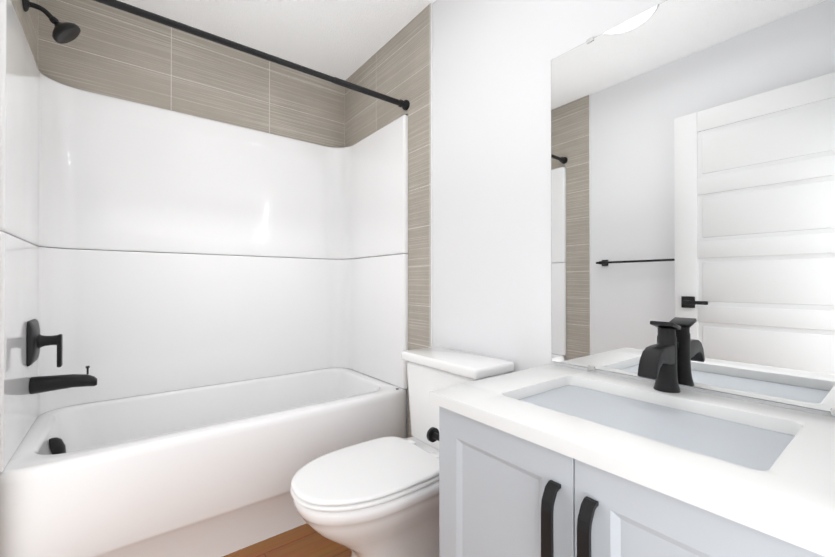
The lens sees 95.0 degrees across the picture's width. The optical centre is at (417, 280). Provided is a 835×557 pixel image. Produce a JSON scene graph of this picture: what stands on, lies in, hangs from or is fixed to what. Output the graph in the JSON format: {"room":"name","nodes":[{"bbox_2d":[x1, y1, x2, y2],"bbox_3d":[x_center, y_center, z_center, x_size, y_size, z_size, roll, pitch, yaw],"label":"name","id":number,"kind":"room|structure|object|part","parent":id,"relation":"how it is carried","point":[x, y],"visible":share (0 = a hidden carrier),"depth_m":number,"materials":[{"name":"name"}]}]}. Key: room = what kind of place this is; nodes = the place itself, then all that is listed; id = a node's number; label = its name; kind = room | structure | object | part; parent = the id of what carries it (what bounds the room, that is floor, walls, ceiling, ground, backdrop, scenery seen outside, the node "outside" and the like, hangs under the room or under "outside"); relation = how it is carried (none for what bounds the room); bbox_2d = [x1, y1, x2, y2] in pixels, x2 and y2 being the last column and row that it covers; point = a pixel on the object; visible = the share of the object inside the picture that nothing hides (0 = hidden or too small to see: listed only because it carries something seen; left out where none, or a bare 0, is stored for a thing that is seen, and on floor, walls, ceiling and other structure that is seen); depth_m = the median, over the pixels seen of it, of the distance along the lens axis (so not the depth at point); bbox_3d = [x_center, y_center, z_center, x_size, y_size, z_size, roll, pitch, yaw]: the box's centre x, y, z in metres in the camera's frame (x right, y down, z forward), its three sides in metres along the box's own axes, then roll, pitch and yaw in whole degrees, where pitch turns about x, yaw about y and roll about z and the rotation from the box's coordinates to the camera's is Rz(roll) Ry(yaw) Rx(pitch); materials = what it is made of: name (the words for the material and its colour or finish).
{"room":"bathroom","nodes":[
{"label":"bathroom","id":0,"kind":"room"},
{"bbox_2d":[48,247,308,258],"bbox_3d":[-1.134,-0.145,2.206,1.520,2.440,0.120,0,0,-38],"label":"wall","id":1,"kind":"structure","parent":0,"point":[180,253],"depth_m":2.04,"materials":[{"name":"white paint"}]},
{"bbox_2d":[38,0,344,147],"bbox_3d":[-1.094,-1.125,2.160,1.519,0.479,0.010,0,0,-38],"label":"wall tile","id":2,"kind":"structure","parent":1,"relation":"attached to","point":[114,52],"depth_m":2.04,"materials":[{"name":"beige tile"}]},
{"bbox_2d":[118,0,435,79],"bbox_3d":[-0.368,-1.411,1.219,1.760,0.080,2.630,0,0,-38],"label":"ceiling","id":3,"kind":"structure","parent":0,"point":[343,39],"depth_m":2.04,"materials":[{"name":"white paint"}]},
{"bbox_2d":[223,523,351,556],"bbox_3d":[-0.368,1.109,1.204,1.760,0.080,2.630,0,0,-38],"label":"floor","id":4,"kind":"structure","parent":0,"point":[305,540],"depth_m":1.53,"materials":[{"name":"brown wood"}]},
{"bbox_2d":[0,368,406,556],"bbox_3d":[-0.864,0.821,1.850,1.514,0.503,0.757,0,0,-38],"label":"bathtub","id":5,"kind":"object","parent":4,"relation":"on","point":[208,471],"visible":0.79,"depth_m":1.48,"materials":[{"name":"white ceramic"}]},
{"bbox_2d":[0,0,407,472],"bbox_3d":[-0.870,-0.158,1.863,1.512,1.459,0.735,0,0,-38],"label":"tub surround","id":6,"kind":"object","parent":5,"relation":"on","point":[93,176],"visible":1,"depth_m":2.00,"materials":[{"name":"white plastic"}]},
{"bbox_2d":[26,319,62,366],"bbox_3d":[-1.441,0.246,1.487,0.088,0.188,0.166,0,0,-38],"label":"shower valve","id":7,"kind":"object","parent":6,"relation":"attached to","point":[36,340],"visible":0.98,"depth_m":1.46,"materials":[{"name":"black metal"}]},
{"bbox_3d":[-1.466,0.235,1.467,0.023,0.166,0.166,0,0,-38],"label":"shower valve plate","id":8,"kind":"part","parent":7,"relation":"part of","materials":[{"name":"black metal"}]},
{"bbox_3d":[-1.432,0.273,1.494,0.066,0.135,0.060,0,0,-38],"label":"shower valve handle","id":9,"kind":"part","parent":7,"relation":"part of","materials":[{"name":"black metal"}]},
{"bbox_2d":[29,366,96,393],"bbox_3d":[-1.398,0.393,1.519,0.195,0.086,0.066,0,0,-38],"label":"tub spout","id":10,"kind":"object","parent":6,"relation":"attached to","point":[39,384],"visible":0.96,"depth_m":1.49,"materials":[{"name":"black metal"}]},
{"bbox_2d":[290,347,513,556],"bbox_3d":[-0.071,0.691,1.410,0.777,0.758,0.458,0,0,-38],"label":"toilet","id":11,"kind":"object","parent":4,"relation":"on","point":[378,497],"visible":0.79,"depth_m":1.29,"materials":[{"name":"white ceramic"}]},
{"bbox_3d":[-0.179,0.668,1.327,0.504,0.016,0.378,0,0,-38],"label":"seat","id":12,"kind":"part","parent":11,"relation":"part of","materials":[{"name":"white plastic"}]},
{"bbox_3d":[-0.179,0.650,1.327,0.500,0.018,0.374,0,0,-38],"label":"seat lid","id":13,"kind":"part","parent":11,"relation":"part of","materials":[{"name":"white plastic"}]},
{"bbox_3d":[0.154,0.524,1.584,0.200,0.339,0.427,0,0,-38],"label":"tank","id":14,"kind":"part","parent":11,"relation":"part of","materials":[{"name":"white ceramic"}]},
{"bbox_3d":[0.150,0.333,1.582,0.219,0.040,0.458,0,0,-38],"label":"tank lid","id":15,"kind":"part","parent":11,"relation":"part of","materials":[{"name":"white ceramic"}]},
{"bbox_2d":[429,321,834,556],"bbox_3d":[0.489,0.587,0.863,0.575,0.960,0.793,0,0,-38],"label":"bathroom vanity","id":16,"kind":"object","parent":4,"relation":"on","point":[551,460],"visible":1,"depth_m":0.75,"materials":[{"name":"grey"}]},
{"bbox_2d":[427,427,438,441],"bbox_3d":[0.082,0.468,1.115,0.044,0.044,0.129,0,0,-38],"label":"paper holder","id":17,"kind":"object","parent":16,"relation":"attached to","point":[432,434],"visible":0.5,"depth_m":1.15,"materials":[{"name":"black metal"}]},
{"bbox_3d":[0.180,0.640,0.863,0.020,0.624,0.379,0,0,-38],"label":"door","id":18,"kind":"part","parent":16,"relation":"part of","materials":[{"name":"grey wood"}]},
{"bbox_3d":[0.253,0.483,0.726,0.033,0.190,0.022,0,0,-38],"label":"handle","id":19,"kind":"part","parent":16,"relation":"part of","materials":[{"name":"black metal"}]},
{"bbox_3d":[0.297,0.482,0.668,0.033,0.190,0.022,0,0,-38],"label":"handle","id":20,"kind":"part","parent":16,"relation":"part of","materials":[{"name":"black metal"}]},
{"bbox_2d":[637,321,680,392],"bbox_3d":[0.629,0.200,0.993,0.168,0.184,0.061,0,0,-38],"label":"faucet","id":21,"kind":"object","parent":16,"relation":"on","point":[658,362],"depth_m":1.00,"materials":[{"name":"black metal"}]},
{"bbox_3d":[0.413,0.638,0.561,0.020,0.624,0.379,0,0,-38],"label":"door","id":22,"kind":"part","parent":16,"relation":"part of","materials":[{"name":"grey wood"}]},
{"bbox_2d":[406,0,834,437],"bbox_3d":[0.282,-0.148,1.712,0.120,2.440,2.630,0,0,-38],"label":"wall","id":23,"kind":"structure","parent":0,"point":[492,59],"depth_m":1.55,"materials":[{"name":"white paint"}]},
{"bbox_2d":[345,4,430,437],"bbox_3d":[-0.212,-0.145,2.246,0.010,2.439,0.920,0,0,-38],"label":"wall tile","id":24,"kind":"structure","parent":23,"relation":"attached to","point":[397,66],"depth_m":2.00,"materials":[{"name":"beige tile"}]},
{"bbox_2d":[93,0,409,110],"bbox_3d":[-0.650,-0.934,1.583,1.498,0.052,0.052,0,0,-38],"label":"curtain rod","id":25,"kind":"object","parent":24,"relation":"attached to","point":[154,17],"visible":1,"depth_m":1.54,"materials":[{"name":"black metal"}]},
{"bbox_2d":[430,3,432,346],"bbox_3d":[0.069,-0.147,1.880,0.010,2.439,0.004,0,0,-38],"label":"trim","id":26,"kind":"structure","parent":23,"relation":"attached to","point":[431,88],"depth_m":1.88,"materials":[{"name":"white paint"}]},
{"bbox_2d":[551,0,834,414],"bbox_3d":[0.715,-0.250,1.044,0.008,1.077,0.789,0,0,-38],"label":"mirror","id":27,"kind":"object","parent":23,"relation":"attached to","point":[693,169],"visible":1,"depth_m":1.00,"materials":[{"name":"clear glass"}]},
{"bbox_3d":[-1.018,-0.154,0.711,0.120,2.440,2.630,0,0,-38],"label":"wall","id":28,"kind":"structure","parent":0,"visible":0},
{"bbox_2d":[11,0,37,66],"bbox_3d":[-1.408,-0.150,1.325,0.010,2.439,0.920,0,0,-38],"label":"wall tile","id":29,"kind":"structure","parent":28,"relation":"attached to","point":[28,19],"depth_m":1.57,"materials":[{"name":"beige tile"}]},
{"bbox_2d":[22,0,80,43],"bbox_3d":[-1.431,-1.014,1.503,0.162,0.142,0.106,0,0,-38],"label":"shower head","id":30,"kind":"object","parent":29,"relation":"attached to","point":[64,32],"visible":1,"depth_m":1.49}
]}

